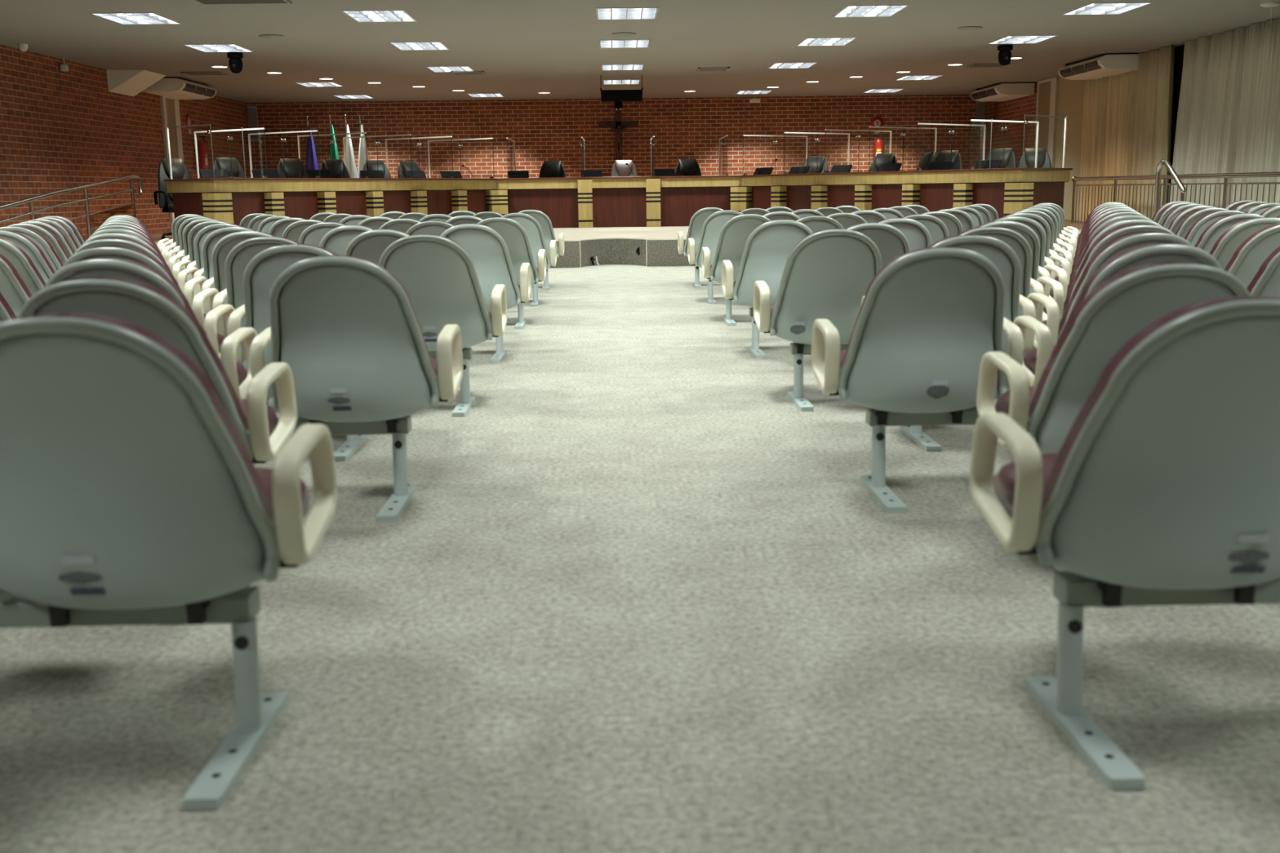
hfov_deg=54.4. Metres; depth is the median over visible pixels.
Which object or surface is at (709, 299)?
chair leg
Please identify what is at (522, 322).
chair leg
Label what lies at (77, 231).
cushion
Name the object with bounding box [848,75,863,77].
recessed light
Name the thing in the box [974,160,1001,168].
monitor
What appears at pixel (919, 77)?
ceiling light
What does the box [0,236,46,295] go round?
chair
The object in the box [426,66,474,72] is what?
ceiling light
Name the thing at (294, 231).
chair
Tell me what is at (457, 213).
chair
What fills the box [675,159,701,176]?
chair
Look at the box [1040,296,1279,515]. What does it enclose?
cushion
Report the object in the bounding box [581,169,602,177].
monitor
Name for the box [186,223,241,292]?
chair
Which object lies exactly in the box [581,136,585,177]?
divider
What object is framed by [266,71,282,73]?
recessed light
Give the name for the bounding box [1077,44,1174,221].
curtain
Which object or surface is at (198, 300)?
chair
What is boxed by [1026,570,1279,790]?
chair leg
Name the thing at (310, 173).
monitor
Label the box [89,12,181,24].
ceiling light
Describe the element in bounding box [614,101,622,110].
lamp
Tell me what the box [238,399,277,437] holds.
seat cushion
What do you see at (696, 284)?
chair leg
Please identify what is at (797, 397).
chair leg
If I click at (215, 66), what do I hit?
recessed light
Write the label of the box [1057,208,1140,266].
chair
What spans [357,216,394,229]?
chair
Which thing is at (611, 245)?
stage platform
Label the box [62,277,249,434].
cushion
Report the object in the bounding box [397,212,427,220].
chair
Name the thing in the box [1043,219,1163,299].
chair
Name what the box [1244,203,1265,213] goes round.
cushion
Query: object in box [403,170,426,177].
monitor
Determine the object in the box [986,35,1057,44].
ceiling light
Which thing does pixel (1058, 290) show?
chair
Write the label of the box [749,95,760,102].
sensor box
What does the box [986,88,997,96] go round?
grille
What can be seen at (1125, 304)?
cushion
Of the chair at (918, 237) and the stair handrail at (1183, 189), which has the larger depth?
the stair handrail at (1183, 189)
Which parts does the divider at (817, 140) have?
glass pane, post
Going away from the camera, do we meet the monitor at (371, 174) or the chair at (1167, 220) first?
the chair at (1167, 220)
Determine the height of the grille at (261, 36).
0.008 m
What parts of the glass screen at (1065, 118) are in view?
return pane, glass pane, post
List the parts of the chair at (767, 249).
armrest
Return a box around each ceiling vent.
[180,71,227,75]
[191,0,292,4]
[450,71,486,75]
[696,66,729,71]
[966,62,1010,67]
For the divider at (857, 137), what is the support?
on the stage platform
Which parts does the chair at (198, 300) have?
armrest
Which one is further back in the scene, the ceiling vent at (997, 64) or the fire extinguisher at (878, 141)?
the fire extinguisher at (878, 141)
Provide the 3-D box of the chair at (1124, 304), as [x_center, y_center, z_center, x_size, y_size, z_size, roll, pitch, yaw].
[1.253,-0.152,3.259,0.644,0.581,0.680,-1,11,-1]
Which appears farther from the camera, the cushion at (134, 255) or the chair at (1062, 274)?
the chair at (1062, 274)
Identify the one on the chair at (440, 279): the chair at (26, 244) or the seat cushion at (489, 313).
the seat cushion at (489, 313)
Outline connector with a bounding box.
[590,256,599,266]
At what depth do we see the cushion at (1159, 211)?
12.85 m
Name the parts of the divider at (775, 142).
glass pane, post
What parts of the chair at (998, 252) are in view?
armrest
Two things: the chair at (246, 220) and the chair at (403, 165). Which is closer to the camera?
the chair at (246, 220)
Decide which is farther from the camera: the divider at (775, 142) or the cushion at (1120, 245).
the divider at (775, 142)
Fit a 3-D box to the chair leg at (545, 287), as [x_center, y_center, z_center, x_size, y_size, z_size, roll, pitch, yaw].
[-3.612,-1.532,12.934,5.325,0.272,0.448,-1,11,-1]
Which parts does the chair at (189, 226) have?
armrest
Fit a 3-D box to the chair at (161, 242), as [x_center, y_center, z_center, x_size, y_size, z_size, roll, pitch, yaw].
[-5.263,-1.915,12.975,0.644,0.581,0.680,-1,11,-1]
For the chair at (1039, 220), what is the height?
0.581 m
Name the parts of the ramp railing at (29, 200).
post, rail, rail, post, rail, post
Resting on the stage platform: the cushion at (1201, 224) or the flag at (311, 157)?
the flag at (311, 157)
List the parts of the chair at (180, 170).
armrest, seat, backrest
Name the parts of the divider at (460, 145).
post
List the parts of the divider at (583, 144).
glass pane, glass pane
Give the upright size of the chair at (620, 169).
1.195 m
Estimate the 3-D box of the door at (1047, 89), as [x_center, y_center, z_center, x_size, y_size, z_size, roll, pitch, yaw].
[7.844,-5.370,24.119,0.050,2.633,1.050,-1,11,-1]
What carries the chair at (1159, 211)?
on the chair leg at (696, 284)
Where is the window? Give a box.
[1168,47,1184,202]
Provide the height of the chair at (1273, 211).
0.581 m
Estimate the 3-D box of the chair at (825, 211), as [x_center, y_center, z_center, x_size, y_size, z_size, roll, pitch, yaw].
[1.780,-1.860,12.211,0.644,0.581,0.680,-1,11,-1]
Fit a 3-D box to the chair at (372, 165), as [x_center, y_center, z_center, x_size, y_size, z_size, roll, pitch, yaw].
[-4.397,-3.922,21.179,0.670,1.195,0.659,-8,13,-32]
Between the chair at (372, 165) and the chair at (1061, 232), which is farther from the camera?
the chair at (372, 165)
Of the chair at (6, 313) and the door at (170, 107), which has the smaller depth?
the chair at (6, 313)
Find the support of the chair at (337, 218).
on the beam
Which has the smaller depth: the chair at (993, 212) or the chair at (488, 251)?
the chair at (488, 251)
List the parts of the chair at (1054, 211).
armrest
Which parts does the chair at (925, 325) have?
armrest, armrest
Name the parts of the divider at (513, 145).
glass pane, post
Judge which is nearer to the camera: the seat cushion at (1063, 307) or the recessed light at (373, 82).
the seat cushion at (1063, 307)
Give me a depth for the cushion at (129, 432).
2.08 m
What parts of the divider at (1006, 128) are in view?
glass pane, glass pane, post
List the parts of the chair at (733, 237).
armrest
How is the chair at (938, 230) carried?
on the beam
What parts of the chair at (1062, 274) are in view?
armrest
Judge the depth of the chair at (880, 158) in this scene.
20.83 m
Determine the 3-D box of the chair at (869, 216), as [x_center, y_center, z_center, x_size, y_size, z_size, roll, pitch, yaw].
[1.818,-1.521,10.423,0.644,0.581,0.680,-1,11,-1]
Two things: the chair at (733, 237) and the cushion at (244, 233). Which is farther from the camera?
the chair at (733, 237)
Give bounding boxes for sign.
[186,113,191,133]
[871,116,883,133]
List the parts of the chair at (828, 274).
armrest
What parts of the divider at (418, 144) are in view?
post, glass pane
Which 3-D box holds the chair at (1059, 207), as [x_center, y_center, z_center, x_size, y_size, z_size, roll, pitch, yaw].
[4.175,-2.070,13.149,0.644,0.581,0.680,-1,11,-1]
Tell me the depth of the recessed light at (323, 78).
21.89 m
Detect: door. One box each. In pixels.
[160,95,183,231]
[1034,76,1058,168]
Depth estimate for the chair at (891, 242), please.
6.51 m
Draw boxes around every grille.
[182,83,195,93]
[193,85,205,94]
[203,88,215,97]
[261,35,281,37]
[613,33,633,35]
[959,26,980,30]
[971,93,981,100]
[978,90,988,97]
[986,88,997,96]
[1059,67,1074,77]
[1071,64,1087,75]
[1084,60,1101,71]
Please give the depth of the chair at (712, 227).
11.06 m
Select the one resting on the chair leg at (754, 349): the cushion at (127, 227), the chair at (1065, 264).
the chair at (1065, 264)
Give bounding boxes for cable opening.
[635,247,639,255]
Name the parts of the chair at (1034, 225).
armrest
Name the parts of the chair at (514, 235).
armrest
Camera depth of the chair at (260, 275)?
4.71 m
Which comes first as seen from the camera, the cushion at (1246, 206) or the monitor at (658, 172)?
the cushion at (1246, 206)
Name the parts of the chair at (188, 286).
armrest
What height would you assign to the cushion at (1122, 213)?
0.433 m
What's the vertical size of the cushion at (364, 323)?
0.433 m
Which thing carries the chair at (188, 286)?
on the beam
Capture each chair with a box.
[0,226,63,271]
[0,230,55,284]
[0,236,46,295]
[0,253,32,318]
[0,292,17,323]
[0,313,337,626]
[7,223,69,264]
[17,277,297,463]
[18,221,74,257]
[28,218,78,253]
[35,217,82,248]
[42,215,85,244]
[44,257,257,399]
[62,246,235,358]
[74,238,218,328]
[82,232,207,312]
[88,228,198,297]
[93,225,191,282]
[97,222,185,273]
[100,219,180,265]
[102,217,176,259]
[103,216,173,253]
[106,214,169,249]
[153,158,191,239]
[166,213,199,251]
[169,215,205,257]
[172,217,211,263]
[176,218,220,271]
[181,221,229,281]
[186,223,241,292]
[193,226,256,296]
[201,231,275,321]
[212,157,246,177]
[213,236,300,348]
[227,244,337,369]
[239,213,267,227]
[248,214,279,231]
[249,255,462,432]
[257,216,291,233]
[268,217,305,237]
[276,158,307,177]
[282,219,324,242]
[298,222,345,246]
[309,212,336,221]
[319,225,374,255]
[320,159,350,177]
[323,213,352,222]
[339,214,371,225]
[344,229,409,264]
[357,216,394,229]
[363,160,391,177]
[378,234,506,352]
[379,211,406,219]
[379,218,421,232]
[397,160,420,177]
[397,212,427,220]
[405,221,453,235]
[418,213,453,222]
[440,223,531,311]
[445,215,483,226]
[448,210,475,217]
[473,211,502,219]
[477,217,546,284]
[501,213,556,268]
[517,209,564,257]
[538,160,565,177]
[610,160,637,177]
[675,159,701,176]
[677,207,724,256]
[688,209,742,267]
[701,213,770,283]
[721,219,813,308]
[740,208,769,215]
[753,228,881,353]
[762,211,799,221]
[765,206,793,212]
[791,208,824,217]
[795,215,844,232]
[803,155,828,173]
[811,247,1023,424]
[815,207,844,216]
[826,213,866,229]
[834,205,860,213]
[845,222,910,268]
[851,209,886,222]
[860,235,1035,355]
[868,153,897,172]
[871,208,903,218]
[877,217,931,251]
[888,206,917,216]
[902,204,928,214]
[902,214,948,244]
[918,151,936,170]
[920,211,962,237]
[933,150,962,169]
[937,208,973,231]
[950,207,983,227]
[955,226,1044,322]
[960,204,991,223]
[969,204,998,221]
[969,296,1279,607]
[976,221,1049,297]
[976,262,1250,454]
[986,147,1017,168]
[991,216,1054,289]
[1001,213,1058,277]
[1012,210,1062,266]
[1013,244,1222,386]
[1017,147,1052,168]
[1018,208,1064,257]
[1025,205,1066,249]
[1026,232,1192,347]
[1031,204,1067,243]
[1035,203,1069,243]
[1036,224,1174,321]
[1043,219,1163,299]
[1048,214,1152,284]
[1053,211,1146,275]
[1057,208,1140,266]
[1059,206,1136,257]
[1062,204,1132,250]
[1064,203,1128,244]
[1066,202,1124,240]
[1151,200,1187,222]
[1155,202,1195,226]
[1161,204,1204,229]
[1167,205,1216,234]
[1174,208,1229,238]
[1183,210,1244,247]
[1194,213,1265,253]
[1208,217,1279,270]
[1224,200,1254,210]
[1224,223,1279,288]
[1234,201,1267,213]
[1244,203,1279,214]
[1246,246,1279,297]
[1259,204,1279,217]
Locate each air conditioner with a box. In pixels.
[142,76,217,99]
[970,82,1035,102]
[1057,53,1138,79]
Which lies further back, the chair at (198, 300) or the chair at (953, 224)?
the chair at (953, 224)
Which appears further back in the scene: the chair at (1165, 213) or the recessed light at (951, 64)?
the recessed light at (951, 64)
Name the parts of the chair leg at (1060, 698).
leg, foot plate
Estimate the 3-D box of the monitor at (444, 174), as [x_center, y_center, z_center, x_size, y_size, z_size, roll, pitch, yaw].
[-3.258,-4.309,21.674,0.380,0.274,0.232,-9,13,-36]
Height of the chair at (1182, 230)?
0.581 m
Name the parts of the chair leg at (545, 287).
leg, foot plate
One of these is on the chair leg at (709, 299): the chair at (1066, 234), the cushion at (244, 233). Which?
the chair at (1066, 234)
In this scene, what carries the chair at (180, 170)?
on the stage platform
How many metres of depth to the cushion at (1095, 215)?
10.15 m
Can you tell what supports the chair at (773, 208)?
on the chair leg at (696, 284)
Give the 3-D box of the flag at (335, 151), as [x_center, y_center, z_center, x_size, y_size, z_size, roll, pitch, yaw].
[-6.471,-5.420,26.317,0.380,2.270,0.319,5,12,29]
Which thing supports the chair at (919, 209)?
on the chair leg at (696, 284)
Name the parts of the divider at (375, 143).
post, glass pane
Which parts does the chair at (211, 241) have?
armrest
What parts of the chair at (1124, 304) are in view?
armrest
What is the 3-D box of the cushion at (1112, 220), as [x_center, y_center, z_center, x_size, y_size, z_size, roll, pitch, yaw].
[2.914,-1.067,7.562,0.529,0.433,0.250,-1,11,-1]
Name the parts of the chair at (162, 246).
armrest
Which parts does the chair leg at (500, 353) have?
foot plate, leg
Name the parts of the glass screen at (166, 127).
post, glass pane, return pane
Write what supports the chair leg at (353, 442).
on the floor
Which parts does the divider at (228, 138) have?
post, glass pane, glass pane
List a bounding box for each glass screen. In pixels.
[165,124,245,179]
[989,114,1066,168]
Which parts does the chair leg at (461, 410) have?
foot plate, leg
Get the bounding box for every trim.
[106,69,165,96]
[579,240,581,267]
[645,239,647,266]
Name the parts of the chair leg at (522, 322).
foot plate, leg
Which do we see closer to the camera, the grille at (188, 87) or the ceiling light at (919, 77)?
the grille at (188, 87)
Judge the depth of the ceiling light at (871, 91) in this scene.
26.50 m
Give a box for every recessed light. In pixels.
[210,65,227,67]
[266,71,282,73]
[318,77,333,79]
[367,81,382,84]
[412,85,425,87]
[452,89,465,91]
[805,80,819,82]
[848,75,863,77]
[895,71,911,72]
[946,63,963,66]
[1011,57,1022,59]
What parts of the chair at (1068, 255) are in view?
armrest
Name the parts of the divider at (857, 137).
glass pane, glass pane, post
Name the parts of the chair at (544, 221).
armrest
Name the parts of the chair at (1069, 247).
armrest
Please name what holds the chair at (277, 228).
on the beam
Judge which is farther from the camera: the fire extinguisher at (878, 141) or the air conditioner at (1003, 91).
the fire extinguisher at (878, 141)
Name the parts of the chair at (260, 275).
armrest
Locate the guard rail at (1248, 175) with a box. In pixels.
[1071,171,1279,223]
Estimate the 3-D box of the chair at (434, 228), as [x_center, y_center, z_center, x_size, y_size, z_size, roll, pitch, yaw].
[-1.372,-1.129,8.576,0.644,0.581,0.680,-1,11,-1]
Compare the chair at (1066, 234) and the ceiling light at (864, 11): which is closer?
the chair at (1066, 234)
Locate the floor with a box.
[0,264,1279,852]
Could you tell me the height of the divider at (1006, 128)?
1.574 m
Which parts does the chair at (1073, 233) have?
armrest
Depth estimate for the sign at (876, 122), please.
27.83 m
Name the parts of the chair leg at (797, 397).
leg, foot plate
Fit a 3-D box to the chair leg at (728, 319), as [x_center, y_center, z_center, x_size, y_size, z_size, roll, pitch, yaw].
[2.963,-0.960,9.478,4.635,0.272,0.448,-1,11,-1]
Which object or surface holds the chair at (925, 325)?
on the chair leg at (875, 483)
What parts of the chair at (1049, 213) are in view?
armrest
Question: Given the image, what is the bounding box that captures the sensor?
[17,43,27,51]
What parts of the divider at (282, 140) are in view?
post, glass pane, glass pane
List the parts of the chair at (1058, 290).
armrest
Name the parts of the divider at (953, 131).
glass pane, glass pane, post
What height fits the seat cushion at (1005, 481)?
0.143 m
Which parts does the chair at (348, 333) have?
armrest, armrest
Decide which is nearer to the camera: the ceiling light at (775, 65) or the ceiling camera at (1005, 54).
the ceiling camera at (1005, 54)
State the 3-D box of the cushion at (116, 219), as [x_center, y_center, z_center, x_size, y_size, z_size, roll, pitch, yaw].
[-4.531,-1.625,11.001,0.529,0.433,0.250,-1,11,-1]
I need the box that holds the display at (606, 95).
[600,75,643,102]
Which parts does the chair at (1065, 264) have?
armrest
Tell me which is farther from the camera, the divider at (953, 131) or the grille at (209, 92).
the grille at (209, 92)
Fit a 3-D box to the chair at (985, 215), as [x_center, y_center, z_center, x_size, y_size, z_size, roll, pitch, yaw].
[3.159,-1.883,12.236,0.644,0.581,0.680,-1,11,-1]
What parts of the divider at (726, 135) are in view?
post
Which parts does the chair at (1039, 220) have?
armrest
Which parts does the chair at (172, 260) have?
armrest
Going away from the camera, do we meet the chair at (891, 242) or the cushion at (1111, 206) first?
the chair at (891, 242)
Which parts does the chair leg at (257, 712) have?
foot plate, leg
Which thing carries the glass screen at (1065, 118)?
on the desk
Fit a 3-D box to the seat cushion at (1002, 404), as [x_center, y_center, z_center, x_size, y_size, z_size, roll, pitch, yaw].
[1.253,-0.011,3.359,0.528,0.143,0.524,-1,11,-1]
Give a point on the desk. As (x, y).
(624, 201)
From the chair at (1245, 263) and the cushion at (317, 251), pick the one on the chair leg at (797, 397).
the chair at (1245, 263)
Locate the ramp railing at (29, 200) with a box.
[0,174,142,239]
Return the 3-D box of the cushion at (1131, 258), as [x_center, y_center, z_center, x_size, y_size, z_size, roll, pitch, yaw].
[1.611,-0.366,3.961,0.529,0.433,0.250,-1,11,-1]
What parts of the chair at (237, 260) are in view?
armrest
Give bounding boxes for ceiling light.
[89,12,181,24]
[182,44,254,52]
[294,81,343,87]
[333,94,374,98]
[341,9,417,22]
[389,41,449,50]
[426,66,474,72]
[466,93,504,97]
[595,7,658,19]
[599,39,650,48]
[600,64,644,70]
[602,79,640,84]
[734,90,772,94]
[767,62,817,68]
[795,37,857,46]
[832,4,909,17]
[862,88,903,93]
[895,75,943,79]
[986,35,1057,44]
[1062,2,1152,14]
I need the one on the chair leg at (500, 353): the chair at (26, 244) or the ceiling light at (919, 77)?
the chair at (26, 244)
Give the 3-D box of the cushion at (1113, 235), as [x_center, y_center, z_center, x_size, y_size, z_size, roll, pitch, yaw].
[2.263,-0.716,5.762,0.529,0.433,0.250,-1,11,-1]
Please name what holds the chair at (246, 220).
on the chair leg at (545, 287)
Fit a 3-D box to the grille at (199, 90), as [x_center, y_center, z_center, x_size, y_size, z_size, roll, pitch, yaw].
[-7.842,-5.982,22.162,0.078,0.118,0.507,-1,11,-1]
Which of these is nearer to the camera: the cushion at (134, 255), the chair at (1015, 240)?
the cushion at (134, 255)
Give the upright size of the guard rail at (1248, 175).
1.134 m
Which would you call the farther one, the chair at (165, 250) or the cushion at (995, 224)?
the chair at (165, 250)
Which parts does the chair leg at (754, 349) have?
leg, foot plate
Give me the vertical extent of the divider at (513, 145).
1.574 m
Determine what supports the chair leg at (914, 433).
on the floor
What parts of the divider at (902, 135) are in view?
glass pane, glass pane, post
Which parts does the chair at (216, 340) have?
armrest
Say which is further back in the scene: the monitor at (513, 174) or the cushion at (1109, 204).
the monitor at (513, 174)
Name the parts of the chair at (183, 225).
armrest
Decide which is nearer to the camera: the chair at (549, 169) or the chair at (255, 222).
the chair at (255, 222)
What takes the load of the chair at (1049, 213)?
on the beam
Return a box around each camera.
[60,57,68,71]
[226,52,243,73]
[997,44,1013,65]
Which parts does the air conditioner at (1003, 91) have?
mounting rail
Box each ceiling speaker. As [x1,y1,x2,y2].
[258,34,284,38]
[612,32,635,36]
[957,26,982,30]
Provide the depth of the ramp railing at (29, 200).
16.50 m
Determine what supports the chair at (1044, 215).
on the chair leg at (728, 319)
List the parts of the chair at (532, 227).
armrest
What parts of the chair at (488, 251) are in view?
armrest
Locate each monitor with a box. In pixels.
[199,168,228,177]
[251,169,279,177]
[305,169,332,177]
[360,170,384,177]
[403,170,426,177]
[440,171,462,177]
[508,170,528,177]
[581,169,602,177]
[654,168,675,176]
[753,167,773,174]
[788,166,809,173]
[829,164,852,173]
[878,163,902,171]
[927,161,952,170]
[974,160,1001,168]
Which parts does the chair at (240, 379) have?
armrest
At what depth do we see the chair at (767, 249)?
7.49 m
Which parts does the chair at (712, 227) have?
armrest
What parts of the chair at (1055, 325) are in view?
armrest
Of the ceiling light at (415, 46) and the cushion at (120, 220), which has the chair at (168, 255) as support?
the cushion at (120, 220)
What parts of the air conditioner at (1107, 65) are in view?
mounting rail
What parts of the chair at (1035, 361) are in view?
armrest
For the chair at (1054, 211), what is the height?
0.581 m
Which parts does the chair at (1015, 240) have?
armrest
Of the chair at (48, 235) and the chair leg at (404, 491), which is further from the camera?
the chair at (48, 235)
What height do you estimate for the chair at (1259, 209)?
0.581 m
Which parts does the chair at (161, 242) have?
armrest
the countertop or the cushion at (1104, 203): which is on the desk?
the countertop
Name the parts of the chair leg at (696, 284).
leg, foot plate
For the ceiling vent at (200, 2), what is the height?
0.018 m
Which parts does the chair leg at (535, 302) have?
leg, foot plate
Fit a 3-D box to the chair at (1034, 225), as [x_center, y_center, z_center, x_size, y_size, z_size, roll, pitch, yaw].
[2.221,-1.018,7.748,0.644,0.581,0.680,-1,11,-1]
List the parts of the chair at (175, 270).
armrest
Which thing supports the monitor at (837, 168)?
on the desk
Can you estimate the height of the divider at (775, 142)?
1.574 m
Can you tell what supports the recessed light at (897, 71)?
in the ceiling
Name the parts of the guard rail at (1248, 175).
post, post, post, rail, rail, post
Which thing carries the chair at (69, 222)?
on the chair leg at (545, 287)
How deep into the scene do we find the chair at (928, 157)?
20.03 m
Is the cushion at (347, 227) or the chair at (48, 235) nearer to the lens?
the cushion at (347, 227)
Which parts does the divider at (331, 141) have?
post, glass pane, glass pane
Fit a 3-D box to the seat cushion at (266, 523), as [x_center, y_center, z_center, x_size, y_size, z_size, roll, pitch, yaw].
[-0.930,0.195,2.425,0.528,0.143,0.524,-1,11,-1]
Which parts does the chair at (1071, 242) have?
armrest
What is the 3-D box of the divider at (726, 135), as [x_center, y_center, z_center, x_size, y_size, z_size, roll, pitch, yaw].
[1.526,-4.498,22.794,0.076,1.574,1.591,-1,11,-1]
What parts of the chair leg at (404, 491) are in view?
foot plate, leg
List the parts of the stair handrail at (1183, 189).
post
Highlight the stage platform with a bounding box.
[85,219,1085,267]
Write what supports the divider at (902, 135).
on the stage platform
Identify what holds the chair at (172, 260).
on the chair leg at (522, 322)
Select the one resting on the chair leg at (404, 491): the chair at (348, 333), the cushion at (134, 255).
the chair at (348, 333)
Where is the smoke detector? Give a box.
[1260,2,1279,22]
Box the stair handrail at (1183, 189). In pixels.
[1153,159,1186,215]
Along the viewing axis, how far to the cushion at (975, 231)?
5.57 m
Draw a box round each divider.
[194,128,267,178]
[248,129,320,177]
[297,132,368,177]
[342,133,413,177]
[385,136,453,177]
[427,137,494,177]
[506,137,515,177]
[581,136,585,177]
[650,135,655,176]
[719,134,728,175]
[742,134,807,175]
[783,132,849,173]
[824,128,891,173]
[868,126,937,171]
[916,123,986,170]
[968,119,1039,168]
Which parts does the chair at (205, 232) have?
armrest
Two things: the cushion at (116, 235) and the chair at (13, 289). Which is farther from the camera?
the cushion at (116, 235)
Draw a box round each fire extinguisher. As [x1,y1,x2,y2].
[194,136,208,173]
[873,133,884,159]
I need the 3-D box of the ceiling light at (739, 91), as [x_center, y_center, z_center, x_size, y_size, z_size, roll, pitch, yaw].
[2.399,-7.111,26.292,0.700,0.106,0.930,-1,11,-1]
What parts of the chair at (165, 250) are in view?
armrest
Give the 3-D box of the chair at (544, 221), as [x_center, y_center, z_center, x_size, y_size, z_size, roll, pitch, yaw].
[-1.124,-1.983,13.051,0.644,0.581,0.680,-1,11,-1]
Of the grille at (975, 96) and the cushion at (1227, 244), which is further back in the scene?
the grille at (975, 96)
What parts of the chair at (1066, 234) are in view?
armrest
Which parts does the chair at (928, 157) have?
backrest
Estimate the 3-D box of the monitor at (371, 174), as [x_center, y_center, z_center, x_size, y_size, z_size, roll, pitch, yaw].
[-4.290,-3.994,20.087,0.380,0.274,0.232,-9,13,-36]
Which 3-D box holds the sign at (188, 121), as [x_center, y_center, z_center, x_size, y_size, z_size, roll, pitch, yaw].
[-8.605,-5.780,23.762,0.018,0.380,0.280,-1,11,-1]
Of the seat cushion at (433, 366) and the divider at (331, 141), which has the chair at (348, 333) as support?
the seat cushion at (433, 366)
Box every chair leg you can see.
[0,586,287,810]
[159,624,184,626]
[276,415,417,522]
[333,434,368,461]
[428,347,475,417]
[490,335,506,362]
[514,302,526,328]
[530,282,540,306]
[542,268,550,290]
[693,266,702,288]
[706,279,715,303]
[723,298,736,325]
[747,307,765,358]
[787,342,1035,411]
[860,406,995,513]
[899,425,941,451]
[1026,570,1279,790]
[1051,564,1124,608]
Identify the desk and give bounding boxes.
[164,168,1072,227]
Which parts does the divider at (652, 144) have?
post, glass pane, glass pane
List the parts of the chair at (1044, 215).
armrest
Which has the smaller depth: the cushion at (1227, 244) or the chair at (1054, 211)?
the cushion at (1227, 244)
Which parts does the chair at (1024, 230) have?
armrest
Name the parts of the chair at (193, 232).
armrest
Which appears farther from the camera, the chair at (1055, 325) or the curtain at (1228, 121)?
the curtain at (1228, 121)
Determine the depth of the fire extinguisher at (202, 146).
24.07 m
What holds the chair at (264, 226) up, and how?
on the chair leg at (535, 302)
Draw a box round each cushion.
[0,253,32,298]
[4,313,275,528]
[28,223,69,259]
[38,221,74,254]
[39,218,78,248]
[53,215,85,241]
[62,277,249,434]
[81,257,198,320]
[90,246,182,293]
[100,238,173,275]
[102,232,165,262]
[108,225,156,245]
[108,228,160,253]
[115,216,148,231]
[115,217,150,233]
[115,222,155,242]
[119,219,151,236]
[120,214,146,227]
[217,333,225,352]
[219,358,247,386]
[236,231,275,236]
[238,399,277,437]
[253,236,300,244]
[255,467,310,534]
[276,244,337,255]
[309,255,437,377]
[340,225,374,230]
[369,229,409,235]
[411,234,490,318]
[430,356,438,382]
[487,310,492,323]
[737,219,795,271]
[770,228,853,316]
[839,349,846,376]
[840,247,964,372]
[845,222,880,229]
[877,217,905,222]
[928,235,986,247]
[955,226,1004,235]
[976,221,1013,227]
[991,216,1019,222]
[994,453,1057,519]
[995,386,1036,426]
[1022,345,1055,375]
[1027,262,1204,422]
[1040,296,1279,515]
[1041,318,1062,325]
[1043,298,1066,313]
[1049,284,1068,298]
[1057,232,1168,336]
[1057,244,1184,341]
[1062,224,1154,312]
[1066,219,1146,295]
[1069,214,1130,281]
[1071,211,1128,270]
[1073,208,1128,262]
[1075,204,1113,248]
[1075,206,1122,253]
[1077,203,1112,242]
[1078,202,1106,238]
[1151,200,1179,220]
[1155,202,1182,223]
[1161,204,1189,226]
[1167,205,1199,230]
[1174,208,1208,235]
[1183,210,1222,239]
[1194,213,1238,247]
[1208,217,1263,255]
[1224,200,1248,208]
[1234,201,1253,210]
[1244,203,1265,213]
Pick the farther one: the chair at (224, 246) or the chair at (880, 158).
the chair at (880, 158)
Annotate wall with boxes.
[0,44,250,239]
[245,94,987,177]
[985,44,1184,220]
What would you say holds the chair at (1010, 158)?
on the stage platform
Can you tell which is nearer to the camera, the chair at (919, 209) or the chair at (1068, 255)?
the chair at (1068, 255)
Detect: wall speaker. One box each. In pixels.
[245,106,258,140]
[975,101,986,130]
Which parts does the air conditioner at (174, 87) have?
mounting rail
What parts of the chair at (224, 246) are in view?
armrest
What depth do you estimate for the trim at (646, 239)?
16.52 m
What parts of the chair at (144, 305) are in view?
armrest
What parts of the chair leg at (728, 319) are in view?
leg, foot plate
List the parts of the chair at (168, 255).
armrest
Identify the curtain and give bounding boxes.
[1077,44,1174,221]
[1169,17,1279,208]
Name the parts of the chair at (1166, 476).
armrest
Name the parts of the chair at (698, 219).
armrest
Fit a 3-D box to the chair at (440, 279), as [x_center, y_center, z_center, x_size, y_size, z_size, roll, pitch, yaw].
[-0.970,-0.626,5.900,0.644,0.581,0.680,-1,11,-1]
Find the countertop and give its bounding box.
[164,168,1072,181]
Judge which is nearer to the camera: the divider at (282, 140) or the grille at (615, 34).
the grille at (615, 34)
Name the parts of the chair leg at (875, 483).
leg, foot plate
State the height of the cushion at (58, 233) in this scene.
0.433 m
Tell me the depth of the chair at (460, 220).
10.01 m
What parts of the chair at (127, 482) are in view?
armrest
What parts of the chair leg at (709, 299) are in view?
leg, foot plate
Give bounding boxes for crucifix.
[598,108,638,159]
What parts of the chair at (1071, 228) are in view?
armrest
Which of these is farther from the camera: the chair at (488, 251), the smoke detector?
the smoke detector
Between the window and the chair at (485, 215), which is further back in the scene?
the window
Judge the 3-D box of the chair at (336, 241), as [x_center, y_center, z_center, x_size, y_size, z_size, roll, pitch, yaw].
[-1.698,-0.954,7.675,0.644,0.581,0.680,-1,11,-1]
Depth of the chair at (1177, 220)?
10.15 m
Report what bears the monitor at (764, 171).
on the desk
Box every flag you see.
[306,115,318,169]
[328,115,338,159]
[343,115,357,177]
[357,114,368,177]
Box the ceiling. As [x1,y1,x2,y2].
[0,0,1279,102]
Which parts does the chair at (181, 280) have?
armrest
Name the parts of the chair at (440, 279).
armrest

